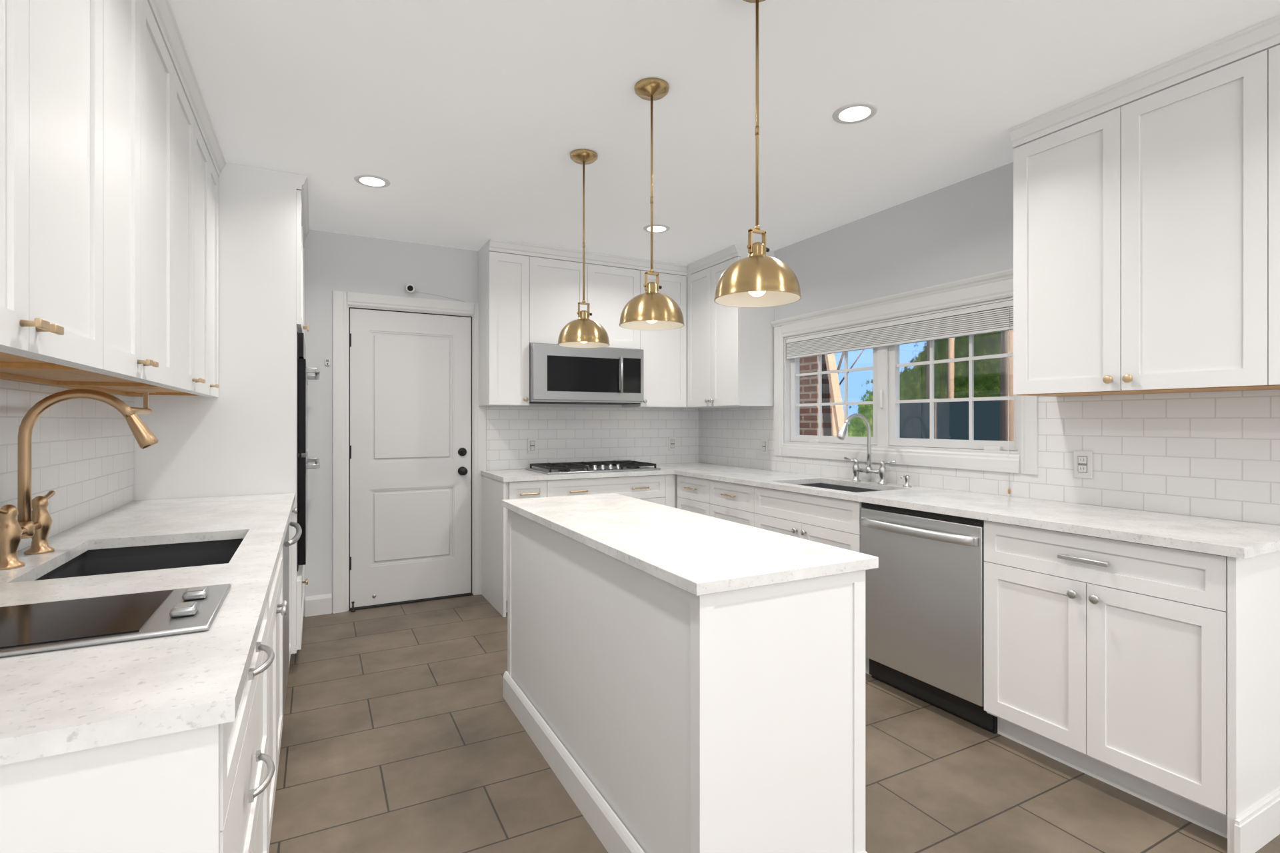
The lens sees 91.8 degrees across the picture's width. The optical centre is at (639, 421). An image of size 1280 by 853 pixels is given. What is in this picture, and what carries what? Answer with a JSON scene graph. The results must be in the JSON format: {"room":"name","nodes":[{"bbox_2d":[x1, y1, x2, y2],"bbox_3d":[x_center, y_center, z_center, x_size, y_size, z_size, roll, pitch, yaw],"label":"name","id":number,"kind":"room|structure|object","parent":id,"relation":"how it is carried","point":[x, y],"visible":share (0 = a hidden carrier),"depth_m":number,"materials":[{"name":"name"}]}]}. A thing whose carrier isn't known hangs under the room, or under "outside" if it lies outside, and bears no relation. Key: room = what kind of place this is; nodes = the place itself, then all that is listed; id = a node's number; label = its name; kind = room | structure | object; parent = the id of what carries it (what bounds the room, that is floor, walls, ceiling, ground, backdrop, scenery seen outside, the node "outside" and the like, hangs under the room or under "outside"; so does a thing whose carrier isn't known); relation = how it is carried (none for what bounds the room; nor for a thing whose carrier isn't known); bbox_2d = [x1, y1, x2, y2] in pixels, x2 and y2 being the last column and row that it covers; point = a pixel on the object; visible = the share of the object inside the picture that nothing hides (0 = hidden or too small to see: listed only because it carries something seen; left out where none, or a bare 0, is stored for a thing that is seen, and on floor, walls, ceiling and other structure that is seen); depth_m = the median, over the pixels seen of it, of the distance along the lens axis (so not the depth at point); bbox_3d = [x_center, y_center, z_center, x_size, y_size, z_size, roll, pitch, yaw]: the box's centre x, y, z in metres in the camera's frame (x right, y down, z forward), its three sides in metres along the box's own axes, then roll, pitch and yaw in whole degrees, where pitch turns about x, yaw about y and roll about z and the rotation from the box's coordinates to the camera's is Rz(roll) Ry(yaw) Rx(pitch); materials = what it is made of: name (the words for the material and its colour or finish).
{"room":"kitchen","nodes":[
{"label":"kitchen","id":0,"kind":"room"},
{"bbox_2d":[0,0,122,370],"bbox_3d":[-1.165,-0.695,0.971,0.330,1.126,0.859,0,0,-28],"label":"upper cabinet","id":1,"kind":"object","parent":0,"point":[113,163],"depth_m":1.18,"materials":[{"name":"white wood"}]},
{"bbox_2d":[0,379,133,551],"bbox_3d":[-1.718,0.127,1.680,0.007,0.476,2.628,0,0,-28],"label":"backsplash","id":2,"kind":"structure","parent":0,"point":[83,459],"depth_m":2.10,"materials":[{"name":"tile"}]},
{"bbox_2d":[0,0,154,378],"bbox_3d":[-1.413,-0.695,1.446,0.330,1.126,0.447,0,0,-28],"label":"upper cabinet","id":3,"kind":"object","parent":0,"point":[138,15],"depth_m":1.64,"materials":[{"name":"white wood"}]},
{"bbox_2d":[0,0,183,386],"bbox_3d":[-1.588,-0.695,1.782,0.330,1.126,0.546,0,0,-28],"label":"upper cabinet","id":4,"kind":"object","parent":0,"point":[169,52],"depth_m":1.99,"materials":[{"name":"white wood"}]},
{"bbox_2d":[50,53,215,394],"bbox_3d":[-1.866,-0.695,2.314,0.330,1.126,0.886,0,0,-28],"label":"upper cabinet","id":5,"kind":"object","parent":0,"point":[199,140],"depth_m":2.51,"materials":[{"name":"white wood"}]},
{"bbox_2d":[130,392,155,415],"bbox_3d":[-1.817,-0.067,2.238,0.050,0.086,0.330,0,0,-28],"label":"paper towel holder","id":6,"kind":"object","parent":5,"relation":"attached to","point":[145,410],"visible":0.73,"depth_m":2.34,"materials":[{"name":"gold metal"}]},
{"bbox_2d":[136,144,223,397],"bbox_3d":[-2.100,-0.695,2.762,0.330,1.126,0.356,0,0,-28],"label":"upper cabinet","id":7,"kind":"object","parent":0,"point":[219,163],"depth_m":2.95,"materials":[{"name":"white wood"}]},
{"bbox_2d":[303,230,670,616],"bbox_3d":[-1.177,0.010,4.676,3.720,2.540,0.140,0,0,-28],"label":"wall","id":8,"kind":"structure","parent":0,"point":[338,262],"depth_m":4.14,"materials":[{"name":"white paint"}]},
{"bbox_2d":[305,594,331,617],"bbox_3d":[0.762,1.215,0.972,3.746,0.130,8.218,0,0,-28],"label":"baseboard","id":9,"kind":"structure","parent":8,"relation":"attached to","point":[321,605],"depth_m":4.09,"materials":[{"name":"white wood"}]},
{"bbox_2d":[324,358,329,365],"bbox_3d":[-2.076,-0.393,4.118,0.030,0.045,0.014,0,0,-28],"label":"thermostat","id":10,"kind":"object","parent":8,"relation":"attached to","point":[327,362],"visible":1,"depth_m":4.11,"materials":[{"name":"white plastic"}]},
{"bbox_2d":[332,290,485,613],"bbox_3d":[-1.625,0.205,4.425,1.018,2.149,0.150,0,0,-28],"label":"door frame","id":11,"kind":"structure","parent":8,"relation":"attached to","point":[343,302],"depth_m":4.18,"materials":[{"name":"white wood"}]},
{"bbox_2d":[348,307,471,607],"bbox_3d":[-1.605,0.247,4.378,0.831,2.038,0.108,0,0,-28],"label":"entry door","id":12,"kind":"structure","parent":8,"relation":"in","point":[410,456],"depth_m":4.38,"materials":[{"name":"white paint"}]},
{"bbox_2d":[406,284,475,304],"bbox_3d":[-1.410,-0.906,4.417,0.494,0.096,0.099,0,0,-28],"label":"security camera","id":13,"kind":"object","parent":8,"relation":"attached to","point":[411,289],"visible":1,"depth_m":4.28,"materials":[{"name":"white plastic"}]},
{"bbox_2d":[478,238,539,406],"bbox_3d":[-0.967,-0.685,4.519,0.347,1.146,0.329,0,0,-28],"label":"upper cabinet","id":14,"kind":"object","parent":8,"relation":"attached to","point":[528,294],"depth_m":4.38,"materials":[{"name":"white wood"}]},
{"bbox_2d":[539,245,597,344],"bbox_3d":[-0.641,-0.909,4.689,0.504,0.699,0.329,0,0,-28],"label":"upper cabinet","id":15,"kind":"object","parent":8,"relation":"attached to","point":[561,270],"depth_m":4.55,"materials":[{"name":"white wood"}]},
{"bbox_2d":[529,343,643,405],"bbox_3d":[-0.444,-0.344,4.730,0.886,0.421,0.439,0,0,-28],"label":"over-the-range microwave","id":16,"kind":"object","parent":15,"relation":"attached to","point":[559,375],"visible":0.92,"depth_m":4.55,"materials":[{"name":"silver metal"}]},
{"bbox_2d":[486,406,698,470],"bbox_3d":[-0.313,0.127,5.043,1.871,0.476,0.007,0,0,-28],"label":"backsplash","id":17,"kind":"structure","parent":8,"relation":"attached to","point":[566,435],"depth_m":4.99,"materials":[{"name":"tile"}]},
{"bbox_2d":[527,438,536,453],"bbox_3d":[-0.827,0.188,4.763,0.074,0.120,0.009,0,0,-28],"label":"electrical outlet","id":18,"kind":"object","parent":17,"relation":"attached to","point":[531,445],"visible":1,"depth_m":4.76,"materials":[{"name":"white plastic"}]},
{"bbox_2d":[668,436,675,451],"bbox_3d":[0.281,0.195,5.341,0.074,0.120,0.009,0,0,-28],"label":"electrical outlet","id":19,"kind":"object","parent":17,"relation":"attached to","point":[672,443],"visible":1,"depth_m":5.34,"materials":[{"name":"white plastic"}]},
{"bbox_2d":[598,253,643,349],"bbox_3d":[-0.298,-0.909,4.868,0.505,0.699,0.329,0,0,-28],"label":"upper cabinet","id":20,"kind":"object","parent":8,"relation":"attached to","point":[620,279],"depth_m":4.75,"materials":[{"name":"white wood"}]},
{"bbox_2d":[622,259,688,407],"bbox_3d":[0.089,-0.685,5.070,0.483,1.146,0.329,0,0,-28],"label":"upper cabinet","id":21,"kind":"object","parent":8,"relation":"attached to","point":[665,351],"depth_m":4.96,"materials":[{"name":"white wood"}]},
{"bbox_2d":[169,0,1279,276],"bbox_3d":[0.761,-1.310,0.973,4.030,0.100,8.500,0,0,-28],"label":"ceiling","id":22,"kind":"structure","parent":0,"point":[467,124],"depth_m":2.42,"materials":[{"name":"white paint"}]},
{"bbox_2d":[354,174,390,187],"bbox_3d":[-1.403,-1.256,3.250,0.176,0.006,0.176,0,0,-28],"label":"recessed light","id":23,"kind":"object","parent":22,"relation":"in","point":[372,181],"visible":1,"depth_m":3.24,"materials":[{"name":"white"}]},
{"bbox_2d":[558,148,609,347],"bbox_3d":[-0.266,-0.809,2.930,0.245,0.898,0.245,0,0,-28],"label":"pendant light","id":24,"kind":"object","parent":22,"relation":"hanging from","point":[583,331],"visible":1,"depth_m":2.88,"materials":[{"name":"gold metal"}]},
{"bbox_2d":[619,78,684,330],"bbox_3d":[0.044,-0.809,2.336,0.245,0.898,0.245,0,0,-28],"label":"pendant light","id":25,"kind":"object","parent":22,"relation":"hanging from","point":[651,308],"visible":1,"depth_m":2.30,"materials":[{"name":"gold metal"}]},
{"bbox_2d":[643,224,669,233],"bbox_3d":[0.109,-1.256,4.050,0.176,0.006,0.176,0,0,-28],"label":"recessed light","id":26,"kind":"object","parent":22,"relation":"in","point":[658,228],"visible":0.88,"depth_m":4.04,"materials":[{"name":"white"}]},
{"bbox_2d":[714,0,801,307],"bbox_3d":[0.336,-0.803,1.777,0.245,0.910,0.245,0,0,-28],"label":"pendant light","id":27,"kind":"object","parent":22,"relation":"hanging from","point":[757,277],"visible":1,"depth_m":1.74,"materials":[{"name":"gold metal"}]},
{"bbox_2d":[832,102,877,123],"bbox_3d":[0.877,-1.256,2.533,0.176,0.006,0.176,0,0,-28],"label":"recessed light","id":28,"kind":"object","parent":22,"relation":"in","point":[855,113],"visible":1,"depth_m":2.52,"materials":[{"name":"white"}]},
{"bbox_2d":[268,594,1279,852],"bbox_3d":[0.761,1.330,0.973,4.030,0.100,8.500,0,0,-28],"label":"floor","id":29,"kind":"structure","parent":0,"point":[403,731],"depth_m":2.25,"materials":[{"name":"tile"}]},
{"bbox_2d":[0,575,277,852],"bbox_3d":[-1.068,0.838,1.115,0.634,0.883,0.993,0,0,-28],"label":"base cabinet","id":30,"kind":"object","parent":29,"relation":"on","point":[206,791],"depth_m":0.80,"materials":[{"name":"white wood"}]},
{"bbox_2d":[0,493,295,769],"bbox_3d":[-1.430,0.380,1.830,0.653,0.030,2.628,0,0,-28],"label":"countertop","id":31,"kind":"structure","parent":30,"relation":"on","point":[91,661],"depth_m":1.05,"materials":[{"name":"white stone"}]},
{"bbox_2d":[0,388,157,569],"bbox_3d":[-1.511,0.138,1.693,0.314,0.453,0.384,0,0,-28],"label":"faucet","id":32,"kind":"object","parent":31,"relation":"on","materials":[{"name":"gold metal"}]},
{"bbox_2d":[0,583,231,692],"bbox_3d":[-1.059,0.351,1.094,0.535,0.027,0.320,0,0,-28],"label":"electric cooktop","id":33,"kind":"object","parent":31,"relation":"in","point":[55,627],"depth_m":1.10,"materials":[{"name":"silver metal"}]},
{"bbox_2d":[34,532,242,577],"bbox_3d":[-1.374,0.506,1.747,0.452,0.247,0.602,0,0,-28],"label":"sink","id":34,"kind":"object","parent":31,"relation":"in","point":[171,552],"depth_m":1.97,"materials":[{"name":"black metal"}]},
{"bbox_2d":[132,162,319,653],"bbox_3d":[-2.225,0.011,3.474,0.765,2.538,1.014,0,0,-28],"label":"tall cabinet","id":35,"kind":"object","parent":29,"relation":"on","point":[245,433],"visible":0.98,"depth_m":3.07,"materials":[{"name":"white wood"}]},
{"bbox_2d":[277,535,287,772],"bbox_3d":[-1.462,0.838,1.871,0.634,0.883,0.830,0,0,-28],"label":"base cabinet","id":36,"kind":"object","parent":29,"relation":"on","point":[283,571],"depth_m":2.33,"materials":[{"name":"white wood"}]},
{"bbox_2d":[288,514,293,674],"bbox_3d":[-1.793,0.838,2.504,0.634,0.883,0.590,0,0,-28],"label":"base cabinet","id":37,"kind":"object","parent":29,"relation":"on","point":[290,542],"depth_m":2.91,"materials":[{"name":"white wood"}]},
{"bbox_2d":[350,601,355,612],"bbox_3d":[-1.928,1.246,4.166,0.032,0.065,0.032,0,0,-28],"label":"door stop","id":38,"kind":"object","parent":29,"relation":"on","point":[353,611],"depth_m":4.16,"materials":[{"name":"black metal"}]},
{"bbox_2d":[481,474,547,617],"bbox_3d":[-0.876,0.839,4.403,0.357,0.883,0.620,0,0,-28],"label":"base cabinet","id":39,"kind":"object","parent":29,"relation":"on","point":[494,517],"depth_m":4.22,"materials":[{"name":"white wood"}]},
{"bbox_2d":[501,504,878,852],"bbox_3d":[0.011,0.839,2.279,0.596,0.884,1.656,0,0,-28],"label":"kitchen island","id":40,"kind":"object","parent":29,"relation":"on","point":[675,680],"depth_m":1.63,"materials":[{"name":"white wood"}]},
{"bbox_2d":[501,493,878,591],"bbox_3d":[-0.002,0.380,2.272,0.580,0.030,1.670,0,0,-28],"label":"island countertop","id":41,"kind":"structure","parent":40,"relation":"on","point":[697,551],"depth_m":1.87,"materials":[{"name":"white stone"}]},
{"bbox_2d":[865,602,997,733],"bbox_3d":[1.507,0.839,2.926,0.618,0.883,0.760,0,0,-28],"label":"base cabinet","id":42,"kind":"object","parent":29,"relation":"on","point":[955,672],"depth_m":2.69,"materials":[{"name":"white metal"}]},
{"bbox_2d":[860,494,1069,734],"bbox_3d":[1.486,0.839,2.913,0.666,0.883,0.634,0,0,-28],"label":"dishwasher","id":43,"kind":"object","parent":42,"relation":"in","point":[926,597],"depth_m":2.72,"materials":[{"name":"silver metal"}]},
{"bbox_2d":[998,552,1279,852],"bbox_3d":[1.835,0.839,2.298,0.617,0.883,0.778,0,0,-28],"label":"base cabinet","id":44,"kind":"object","parent":29,"relation":"on","point":[1134,653],"depth_m":1.97,"materials":[{"name":"white wood"}]},
{"bbox_2d":[480,462,1279,629],"bbox_3d":[0.558,0.395,3.333,1.924,0.060,3.844,0,0,-28],"label":"countertop","id":45,"kind":"structure","parent":44,"relation":"on","point":[951,559],"depth_m":2.66,"materials":[{"name":"white stone"}]},
{"bbox_2d":[525,460,661,474],"bbox_3d":[-0.354,0.341,4.666,0.890,0.048,0.510,0,0,-28],"label":"gas cooktop","id":46,"kind":"object","parent":45,"relation":"in","point":[615,466],"depth_m":4.55,"materials":[{"name":"black metal"}]},
{"bbox_2d":[798,482,888,490],"bbox_3d":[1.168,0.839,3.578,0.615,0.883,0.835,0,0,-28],"label":"sink","id":47,"kind":"object","parent":45,"relation":"in","point":[840,486],"depth_m":3.82,"materials":[{"name":"silver metal"}]},
{"bbox_2d":[836,413,912,487],"bbox_3d":[1.287,0.160,3.593,0.276,0.411,0.484,0,0,-28],"label":"faucet","id":48,"kind":"object","parent":45,"relation":"on","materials":[{"name":"silver metal"}]},
{"bbox_2d":[900,475,911,487],"bbox_3d":[1.474,0.333,3.443,0.073,0.065,0.044,0,0,-28],"label":"soap dispenser","id":49,"kind":"object","parent":45,"relation":"on","point":[907,477],"depth_m":3.44,"materials":[{"name":"silver metal"}]},
{"bbox_2d":[708,162,1279,408],"bbox_3d":[2.486,0.010,1.873,0.140,2.540,8.500,0,0,-28],"label":"wall","id":50,"kind":"structure","parent":0,"point":[958,230],"depth_m":3.52,"materials":[{"name":"white paint"}]},
{"bbox_2d":[669,244,774,408],"bbox_3d":[0.598,-0.685,4.947,0.358,1.146,1.018,0,0,-28],"label":"upper cabinet","id":51,"kind":"object","parent":50,"relation":"attached to","point":[730,357],"visible":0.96,"depth_m":4.59,"materials":[{"name":"white wood"}]},
{"bbox_2d":[770,268,1038,474],"bbox_3d":[1.478,-0.241,3.755,0.175,0.983,1.904,0,0,-28],"label":"window","id":52,"kind":"structure","parent":50,"relation":"in","point":[888,444],"depth_m":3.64,"materials":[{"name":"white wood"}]},
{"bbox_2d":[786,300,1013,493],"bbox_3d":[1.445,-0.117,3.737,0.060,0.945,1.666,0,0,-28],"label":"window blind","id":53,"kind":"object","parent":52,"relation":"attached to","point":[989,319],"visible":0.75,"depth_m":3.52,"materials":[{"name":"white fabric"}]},
{"bbox_2d":[698,389,1279,525],"bbox_3d":[1.402,0.127,3.788,0.007,0.476,3.820,0,0,-28],"label":"backsplash","id":54,"kind":"structure","parent":50,"relation":"attached to","point":[1213,455],"depth_m":2.57,"materials":[{"name":"tile"}]},
{"bbox_2d":[761,438,767,454],"bbox_3d":[0.934,0.190,4.661,0.009,0.120,0.074,0,0,-28],"label":"electrical outlet","id":55,"kind":"object","parent":54,"relation":"attached to","point":[764,446],"visible":1,"depth_m":4.65,"materials":[{"name":"white plastic"}]},
{"bbox_2d":[1074,450,1092,478],"bbox_3d":[1.945,0.190,2.724,0.009,0.120,0.074,0,0,-28],"label":"electrical outlet","id":56,"kind":"object","parent":54,"relation":"attached to","point":[1083,464],"visible":1,"depth_m":2.72,"materials":[{"name":"white plastic"}]},
{"bbox_2d":[1008,14,1279,396],"bbox_3d":[2.030,-0.685,2.204,0.358,1.146,1.230,0,0,-28],"label":"upper cabinet","id":57,"kind":"object","parent":50,"relation":"attached to","point":[1146,232],"visible":0.98,"depth_m":2.23,"materials":[{"name":"white wood"}]}
]}

